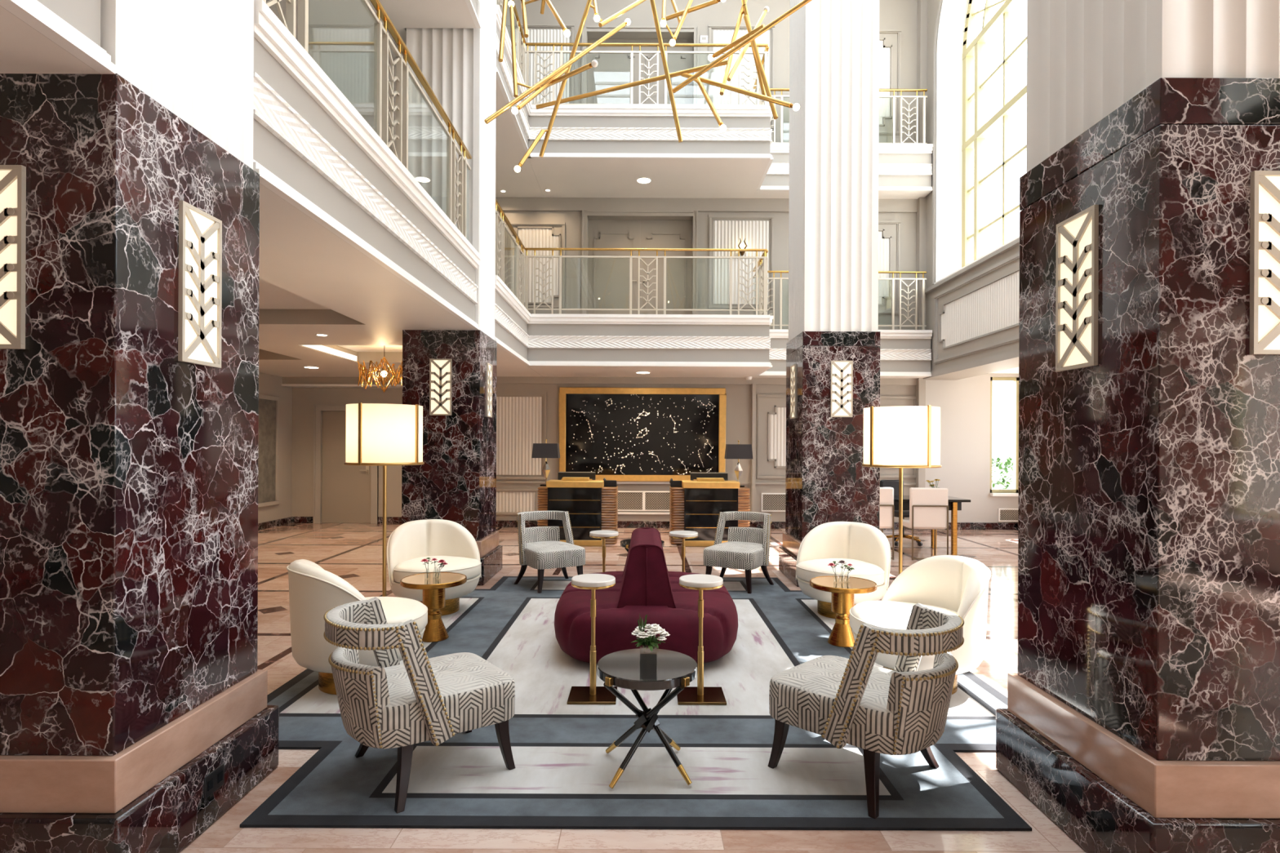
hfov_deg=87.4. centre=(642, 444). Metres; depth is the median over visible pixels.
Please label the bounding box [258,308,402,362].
trim
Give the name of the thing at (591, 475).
computer monitor
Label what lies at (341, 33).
balcony
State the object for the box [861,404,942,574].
floor lamp
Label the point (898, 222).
trim
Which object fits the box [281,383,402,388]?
trim
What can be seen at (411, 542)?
barrel chair
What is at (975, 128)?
window
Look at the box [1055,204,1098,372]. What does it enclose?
wall sconce
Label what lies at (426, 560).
bud vase
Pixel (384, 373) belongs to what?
pendant
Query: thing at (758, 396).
trim
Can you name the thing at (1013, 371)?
ceiling
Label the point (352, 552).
floor
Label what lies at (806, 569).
seat cushion
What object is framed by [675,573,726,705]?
table
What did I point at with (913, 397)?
trim
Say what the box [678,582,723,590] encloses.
tabletop
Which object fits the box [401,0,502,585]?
marble pillar
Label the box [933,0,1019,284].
window frame
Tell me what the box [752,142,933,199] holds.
balcony
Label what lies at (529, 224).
trim
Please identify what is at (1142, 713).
marble pillar
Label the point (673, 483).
desk telephone
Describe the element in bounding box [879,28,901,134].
trim
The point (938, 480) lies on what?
flower pot
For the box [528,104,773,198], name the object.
balcony
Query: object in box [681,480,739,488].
countertop
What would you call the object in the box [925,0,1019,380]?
wall
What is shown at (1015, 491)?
window
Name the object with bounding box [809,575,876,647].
pedestal table
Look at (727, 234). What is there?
trim
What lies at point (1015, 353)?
trim
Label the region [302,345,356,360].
light
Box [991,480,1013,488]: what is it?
ground
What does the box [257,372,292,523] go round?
wall
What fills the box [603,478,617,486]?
desk telephone
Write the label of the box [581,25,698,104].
door
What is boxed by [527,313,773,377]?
balcony
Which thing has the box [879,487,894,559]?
chair
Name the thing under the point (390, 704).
slipper chair
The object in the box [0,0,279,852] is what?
marble pillar
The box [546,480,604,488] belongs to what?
countertop
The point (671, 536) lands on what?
tray
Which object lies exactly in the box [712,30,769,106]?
trim
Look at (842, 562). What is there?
bud vase
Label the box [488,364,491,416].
diffuser
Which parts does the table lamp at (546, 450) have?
lamp shade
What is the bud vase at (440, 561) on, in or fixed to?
on the pedestal table at (433, 588)
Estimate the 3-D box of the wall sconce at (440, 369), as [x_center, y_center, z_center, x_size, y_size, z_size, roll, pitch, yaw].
[-2.158,-0.619,7.167,0.236,0.606,0.046,0,0,0]
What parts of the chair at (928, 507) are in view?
seat, backrest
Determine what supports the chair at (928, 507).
on the floor
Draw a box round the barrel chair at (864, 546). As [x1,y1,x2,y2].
[795,521,890,618]
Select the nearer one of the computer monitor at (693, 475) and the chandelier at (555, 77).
the chandelier at (555, 77)
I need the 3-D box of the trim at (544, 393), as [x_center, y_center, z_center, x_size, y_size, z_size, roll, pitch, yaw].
[-2.314,-0.165,12.082,1.150,1.590,0.035,0,0,0]
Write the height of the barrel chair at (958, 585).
0.784 m
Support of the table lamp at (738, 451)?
on the reception desk at (696, 506)
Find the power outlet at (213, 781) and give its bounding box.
[204,763,224,799]
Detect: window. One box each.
[961,0,1026,267]
[990,377,1018,496]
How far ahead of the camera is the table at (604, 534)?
6.00 m
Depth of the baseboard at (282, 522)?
11.97 m
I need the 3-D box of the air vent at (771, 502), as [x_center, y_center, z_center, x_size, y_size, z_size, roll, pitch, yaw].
[2.580,1.037,12.088,0.874,0.334,0.025,0,0,0]
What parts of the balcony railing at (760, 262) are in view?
post, rail, handrail, post, panel, post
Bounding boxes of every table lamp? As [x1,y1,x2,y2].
[531,439,559,486]
[724,440,752,487]
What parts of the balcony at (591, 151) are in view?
cornice moulding, moulding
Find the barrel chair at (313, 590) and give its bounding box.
[286,559,427,694]
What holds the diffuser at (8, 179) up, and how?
attached to the wall sconce at (12, 177)
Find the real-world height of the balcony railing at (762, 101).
1.050 m
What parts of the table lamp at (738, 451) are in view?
lamp shade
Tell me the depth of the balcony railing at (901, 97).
11.74 m
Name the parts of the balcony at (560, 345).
cornice moulding, moulding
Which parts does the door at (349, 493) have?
handle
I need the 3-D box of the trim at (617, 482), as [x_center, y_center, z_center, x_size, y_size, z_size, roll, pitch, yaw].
[0.011,0.945,12.078,1.070,0.610,0.045,0,0,0]
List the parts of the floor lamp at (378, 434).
lamp shade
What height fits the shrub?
1.325 m
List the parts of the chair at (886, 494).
seat, backrest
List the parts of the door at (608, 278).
moulding, moulding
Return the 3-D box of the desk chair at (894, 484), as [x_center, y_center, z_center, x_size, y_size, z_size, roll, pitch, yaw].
[4.020,1.033,10.308,0.608,0.970,0.640,0,0,-17]
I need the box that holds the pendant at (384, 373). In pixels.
[357,345,402,392]
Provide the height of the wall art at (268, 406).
1.940 m
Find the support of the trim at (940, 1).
attached to the wall at (932, 5)
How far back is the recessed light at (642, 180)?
11.22 m
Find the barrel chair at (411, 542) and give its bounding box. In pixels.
[386,519,481,616]
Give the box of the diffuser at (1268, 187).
[1257,176,1279,350]
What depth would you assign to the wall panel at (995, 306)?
9.94 m
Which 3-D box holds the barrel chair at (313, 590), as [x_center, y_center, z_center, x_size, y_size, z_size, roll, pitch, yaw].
[-1.768,1.088,4.178,0.811,0.784,0.804,0,0,-22]
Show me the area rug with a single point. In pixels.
(563, 773)
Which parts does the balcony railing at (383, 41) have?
panel, post, post, post, post, panel, post, post, rail, handrail, post, post, panel, post, post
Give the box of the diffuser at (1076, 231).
[1060,213,1092,367]
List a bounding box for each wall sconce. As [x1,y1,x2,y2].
[0,164,26,349]
[177,200,222,368]
[429,358,452,415]
[486,362,492,417]
[790,364,796,418]
[830,360,853,417]
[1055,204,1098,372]
[1249,170,1279,355]
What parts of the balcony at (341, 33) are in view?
moulding, cornice moulding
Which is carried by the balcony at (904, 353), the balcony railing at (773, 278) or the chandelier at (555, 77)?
the balcony railing at (773, 278)
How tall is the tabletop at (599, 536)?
0.019 m
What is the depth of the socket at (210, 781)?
2.60 m
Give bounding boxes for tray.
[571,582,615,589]
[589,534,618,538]
[668,535,697,538]
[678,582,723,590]
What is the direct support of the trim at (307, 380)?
attached to the wall at (304, 399)
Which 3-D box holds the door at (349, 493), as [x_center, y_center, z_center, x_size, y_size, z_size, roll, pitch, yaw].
[-5.577,0.355,12.604,1.200,2.240,0.111,0,0,0]
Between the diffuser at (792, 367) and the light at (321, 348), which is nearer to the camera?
the diffuser at (792, 367)
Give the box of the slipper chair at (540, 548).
[513,511,585,593]
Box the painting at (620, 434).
[558,387,726,481]
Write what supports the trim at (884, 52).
attached to the wall at (893, 14)
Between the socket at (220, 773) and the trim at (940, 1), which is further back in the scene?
the trim at (940, 1)
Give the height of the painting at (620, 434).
1.685 m
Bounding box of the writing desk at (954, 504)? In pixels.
[893,495,970,555]
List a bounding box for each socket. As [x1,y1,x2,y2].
[207,778,213,791]
[217,770,222,783]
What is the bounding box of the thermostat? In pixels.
[699,35,707,43]
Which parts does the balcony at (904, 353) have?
moulding, cornice moulding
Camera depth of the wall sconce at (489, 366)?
7.55 m
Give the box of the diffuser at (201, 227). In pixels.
[185,208,217,363]
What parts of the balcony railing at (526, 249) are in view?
post, post, panel, post, post, post, post, rail, handrail, rail, panel, post, post, post, post, panel, post, post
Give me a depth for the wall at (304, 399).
12.60 m
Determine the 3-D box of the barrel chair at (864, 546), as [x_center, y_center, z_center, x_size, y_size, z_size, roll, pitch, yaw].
[1.762,1.104,5.918,0.804,0.784,0.811,0,0,45]
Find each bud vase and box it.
[420,557,431,579]
[431,558,444,577]
[437,560,447,579]
[828,561,839,582]
[838,560,848,582]
[844,564,854,582]
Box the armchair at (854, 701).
[768,603,964,818]
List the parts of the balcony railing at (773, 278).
post, panel, post, post, rail, handrail, rail, post, post, panel, post, post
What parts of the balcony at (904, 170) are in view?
moulding, cornice moulding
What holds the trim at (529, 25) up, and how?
attached to the wall at (893, 14)
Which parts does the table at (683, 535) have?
stem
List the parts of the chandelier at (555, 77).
rod, bulb, rod, bulb, bulb, rod, rod, rod, rod, rod, rod, rod, rod, bulb, bulb, rod, bulb, rod, bulb, rod, bulb, rod, rod, bulb, rod, rod, rod, rod, bulb, bulb, rod, rod, rod, rod, rod, rod, rod, rod, rod, bulb, bulb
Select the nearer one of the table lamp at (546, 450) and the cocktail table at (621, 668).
the cocktail table at (621, 668)
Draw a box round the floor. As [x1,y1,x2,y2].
[179,523,1086,852]
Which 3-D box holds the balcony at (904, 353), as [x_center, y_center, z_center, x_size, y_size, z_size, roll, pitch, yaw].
[3.498,-1.604,11.845,3.059,0.800,0.450,0,0,0]
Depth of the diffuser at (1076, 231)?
2.62 m
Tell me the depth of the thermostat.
12.06 m
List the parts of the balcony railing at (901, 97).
post, post, handrail, rail, rail, post, post, panel, post, post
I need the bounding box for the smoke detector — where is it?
[745,376,751,379]
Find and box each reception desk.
[537,476,617,546]
[669,477,750,546]
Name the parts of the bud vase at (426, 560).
stem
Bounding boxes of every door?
[312,404,377,524]
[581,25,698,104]
[581,209,697,314]
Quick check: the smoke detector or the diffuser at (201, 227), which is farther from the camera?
the smoke detector
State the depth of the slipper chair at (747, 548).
7.04 m
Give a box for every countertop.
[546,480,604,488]
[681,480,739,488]
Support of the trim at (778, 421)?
attached to the wall at (893, 14)
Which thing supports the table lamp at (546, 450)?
on the reception desk at (590, 505)
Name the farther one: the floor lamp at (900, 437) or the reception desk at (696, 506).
the reception desk at (696, 506)
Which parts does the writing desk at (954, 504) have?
leg, leg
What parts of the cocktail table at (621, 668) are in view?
leg, leg, leg, leg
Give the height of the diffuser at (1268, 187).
0.575 m
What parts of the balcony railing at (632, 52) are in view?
post, post, panel, post, post, post, post, rail, handrail, panel, rail, post, post, post, post, panel, post, post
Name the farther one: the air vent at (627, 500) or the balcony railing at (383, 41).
the air vent at (627, 500)
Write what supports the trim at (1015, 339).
attached to the wall at (932, 5)
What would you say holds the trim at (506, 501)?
attached to the wall at (893, 14)
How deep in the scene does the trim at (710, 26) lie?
12.06 m
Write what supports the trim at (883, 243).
attached to the wall at (893, 14)
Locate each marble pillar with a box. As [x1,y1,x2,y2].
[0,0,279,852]
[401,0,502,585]
[778,0,879,586]
[995,0,1279,852]
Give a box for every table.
[400,572,466,642]
[567,573,617,704]
[589,529,618,572]
[596,648,697,789]
[620,538,664,551]
[668,530,697,572]
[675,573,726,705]
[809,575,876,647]
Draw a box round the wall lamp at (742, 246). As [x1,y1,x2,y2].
[737,238,746,255]
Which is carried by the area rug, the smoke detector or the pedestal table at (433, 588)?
the pedestal table at (433, 588)
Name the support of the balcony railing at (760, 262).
on the balcony at (560, 345)
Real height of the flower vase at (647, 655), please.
0.226 m
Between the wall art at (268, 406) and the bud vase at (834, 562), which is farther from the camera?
the wall art at (268, 406)
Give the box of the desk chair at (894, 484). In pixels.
[880,480,922,546]
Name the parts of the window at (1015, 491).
sill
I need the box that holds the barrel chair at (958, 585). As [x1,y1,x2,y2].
[849,555,991,694]
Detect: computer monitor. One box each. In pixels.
[557,471,595,479]
[690,472,728,480]
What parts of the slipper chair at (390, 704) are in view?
lumbar panel, leg, rail, post, nailhead trim, leg, post, seat, leg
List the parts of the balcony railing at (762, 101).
post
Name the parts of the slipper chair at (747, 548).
leg, post, leg, seat, nailhead trim, lumbar panel, rail, leg, post, leg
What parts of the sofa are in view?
seat, backrest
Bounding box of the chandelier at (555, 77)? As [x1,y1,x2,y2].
[484,0,812,172]
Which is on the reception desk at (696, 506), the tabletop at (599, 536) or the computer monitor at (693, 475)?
the computer monitor at (693, 475)
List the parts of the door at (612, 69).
moulding, moulding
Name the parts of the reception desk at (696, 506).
panel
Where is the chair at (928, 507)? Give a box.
[902,487,949,560]
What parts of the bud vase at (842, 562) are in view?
stem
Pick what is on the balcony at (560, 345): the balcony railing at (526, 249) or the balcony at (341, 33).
the balcony railing at (526, 249)
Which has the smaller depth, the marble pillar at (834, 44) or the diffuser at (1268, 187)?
the diffuser at (1268, 187)
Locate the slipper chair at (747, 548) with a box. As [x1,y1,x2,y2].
[703,511,773,593]
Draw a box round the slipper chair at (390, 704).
[323,596,515,813]
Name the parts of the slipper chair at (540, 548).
leg, post, rail, leg, lumbar panel, nailhead trim, seat, leg, post, leg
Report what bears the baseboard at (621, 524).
attached to the wall at (893, 14)
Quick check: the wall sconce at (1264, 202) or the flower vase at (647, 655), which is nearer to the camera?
the wall sconce at (1264, 202)
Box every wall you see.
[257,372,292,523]
[291,387,402,516]
[496,0,1018,522]
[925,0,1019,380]
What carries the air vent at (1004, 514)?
in the wall at (893, 14)
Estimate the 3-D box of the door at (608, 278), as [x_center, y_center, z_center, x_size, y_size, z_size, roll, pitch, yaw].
[-0.051,-3.110,12.180,2.090,2.220,0.280,0,0,0]
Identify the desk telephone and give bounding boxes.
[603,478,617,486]
[669,478,682,487]
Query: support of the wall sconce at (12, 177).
attached to the marble pillar at (130, 674)
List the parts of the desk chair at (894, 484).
backrest, arm, seat, arm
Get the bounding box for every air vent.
[617,490,670,511]
[761,493,785,511]
[998,508,1017,521]
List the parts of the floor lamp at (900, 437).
lamp shade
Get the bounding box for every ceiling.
[0,5,542,377]
[987,367,1018,373]
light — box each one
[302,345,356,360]
[302,366,319,368]
[315,333,328,336]
[635,177,651,183]
[635,371,650,373]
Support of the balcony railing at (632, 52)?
on the balcony at (591, 151)
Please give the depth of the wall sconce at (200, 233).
2.62 m
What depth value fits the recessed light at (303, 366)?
10.65 m
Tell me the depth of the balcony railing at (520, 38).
9.97 m
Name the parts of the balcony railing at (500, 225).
post, panel, post, post, rail, handrail, post, post, panel, post, post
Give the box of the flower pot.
[925,479,940,488]
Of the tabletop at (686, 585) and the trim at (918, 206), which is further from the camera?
the trim at (918, 206)
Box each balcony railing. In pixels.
[262,0,471,237]
[495,198,524,305]
[496,0,525,84]
[524,247,767,315]
[525,42,768,106]
[752,249,768,315]
[753,46,768,104]
[757,270,926,329]
[758,88,927,143]
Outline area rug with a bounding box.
[240,576,1031,831]
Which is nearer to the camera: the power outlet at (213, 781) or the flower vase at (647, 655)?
the power outlet at (213, 781)
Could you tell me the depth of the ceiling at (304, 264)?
5.40 m
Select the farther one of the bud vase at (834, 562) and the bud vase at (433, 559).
the bud vase at (433, 559)
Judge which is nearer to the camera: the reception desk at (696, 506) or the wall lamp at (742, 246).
the reception desk at (696, 506)
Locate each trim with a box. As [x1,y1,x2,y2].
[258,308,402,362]
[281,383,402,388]
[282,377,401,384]
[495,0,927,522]
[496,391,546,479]
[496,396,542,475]
[496,488,538,515]
[496,491,535,512]
[504,222,564,308]
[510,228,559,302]
[520,23,574,103]
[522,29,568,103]
[616,481,670,514]
[707,24,774,129]
[707,214,773,309]
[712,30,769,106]
[713,220,768,304]
[756,394,786,479]
[769,407,786,466]
[878,220,900,314]
[878,231,888,303]
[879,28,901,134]
[879,40,890,124]
[880,395,916,478]
[923,237,1019,378]
[932,0,942,284]
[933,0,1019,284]
[933,252,1019,364]
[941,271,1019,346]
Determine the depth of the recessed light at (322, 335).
7.49 m
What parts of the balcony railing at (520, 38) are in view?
post, rail, post, handrail, post, panel, post, post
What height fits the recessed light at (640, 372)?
0.007 m
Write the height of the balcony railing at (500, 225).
1.050 m
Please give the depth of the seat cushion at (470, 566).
5.76 m
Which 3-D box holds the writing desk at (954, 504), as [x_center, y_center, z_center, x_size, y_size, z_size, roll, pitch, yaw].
[3.420,1.130,9.550,2.150,0.770,0.760,0,0,0]
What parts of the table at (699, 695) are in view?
stem, plate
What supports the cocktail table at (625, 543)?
on the area rug
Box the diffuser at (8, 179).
[0,170,17,344]
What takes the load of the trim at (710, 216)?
attached to the wall at (893, 14)
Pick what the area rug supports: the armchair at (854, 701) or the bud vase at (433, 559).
the armchair at (854, 701)
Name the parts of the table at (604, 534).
stem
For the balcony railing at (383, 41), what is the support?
on the balcony at (313, 148)
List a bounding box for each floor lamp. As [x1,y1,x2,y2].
[343,402,424,596]
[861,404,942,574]
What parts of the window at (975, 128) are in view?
frame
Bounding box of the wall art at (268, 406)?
[257,394,279,507]
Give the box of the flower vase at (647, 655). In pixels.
[631,614,670,666]
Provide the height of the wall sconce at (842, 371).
0.606 m
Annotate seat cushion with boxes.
[365,596,427,631]
[393,555,481,582]
[795,558,884,586]
[849,600,957,634]
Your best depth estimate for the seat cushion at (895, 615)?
4.17 m
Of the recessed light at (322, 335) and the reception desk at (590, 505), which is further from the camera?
the reception desk at (590, 505)
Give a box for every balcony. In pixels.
[0,0,536,372]
[266,0,543,197]
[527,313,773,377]
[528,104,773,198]
[751,328,932,378]
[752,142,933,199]
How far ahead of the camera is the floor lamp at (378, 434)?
4.78 m
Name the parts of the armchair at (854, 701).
leg, post, seat, leg, nailhead trim, post, rail, lumbar panel, leg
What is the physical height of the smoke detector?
0.055 m
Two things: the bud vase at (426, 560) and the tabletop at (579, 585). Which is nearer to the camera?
the tabletop at (579, 585)
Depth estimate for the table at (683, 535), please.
6.02 m
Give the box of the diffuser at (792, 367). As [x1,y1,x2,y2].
[791,366,794,417]
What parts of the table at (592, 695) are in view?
plate, stem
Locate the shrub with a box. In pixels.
[991,456,1013,488]
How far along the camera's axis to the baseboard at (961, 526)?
12.07 m
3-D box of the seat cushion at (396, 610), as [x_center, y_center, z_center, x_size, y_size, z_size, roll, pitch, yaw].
[-1.694,1.087,4.243,0.674,0.150,0.674,0,0,5]
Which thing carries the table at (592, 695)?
on the area rug
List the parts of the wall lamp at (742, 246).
arm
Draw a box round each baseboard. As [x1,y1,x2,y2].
[257,516,292,530]
[292,516,401,524]
[496,520,921,529]
[922,522,1017,529]
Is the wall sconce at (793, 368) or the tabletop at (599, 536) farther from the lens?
the wall sconce at (793, 368)
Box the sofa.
[554,527,737,663]
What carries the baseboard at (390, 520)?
attached to the wall at (304, 399)
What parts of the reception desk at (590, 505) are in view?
panel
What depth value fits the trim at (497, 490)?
12.06 m
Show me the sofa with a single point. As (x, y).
(645, 586)
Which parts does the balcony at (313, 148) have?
cornice moulding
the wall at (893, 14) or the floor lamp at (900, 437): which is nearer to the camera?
the floor lamp at (900, 437)

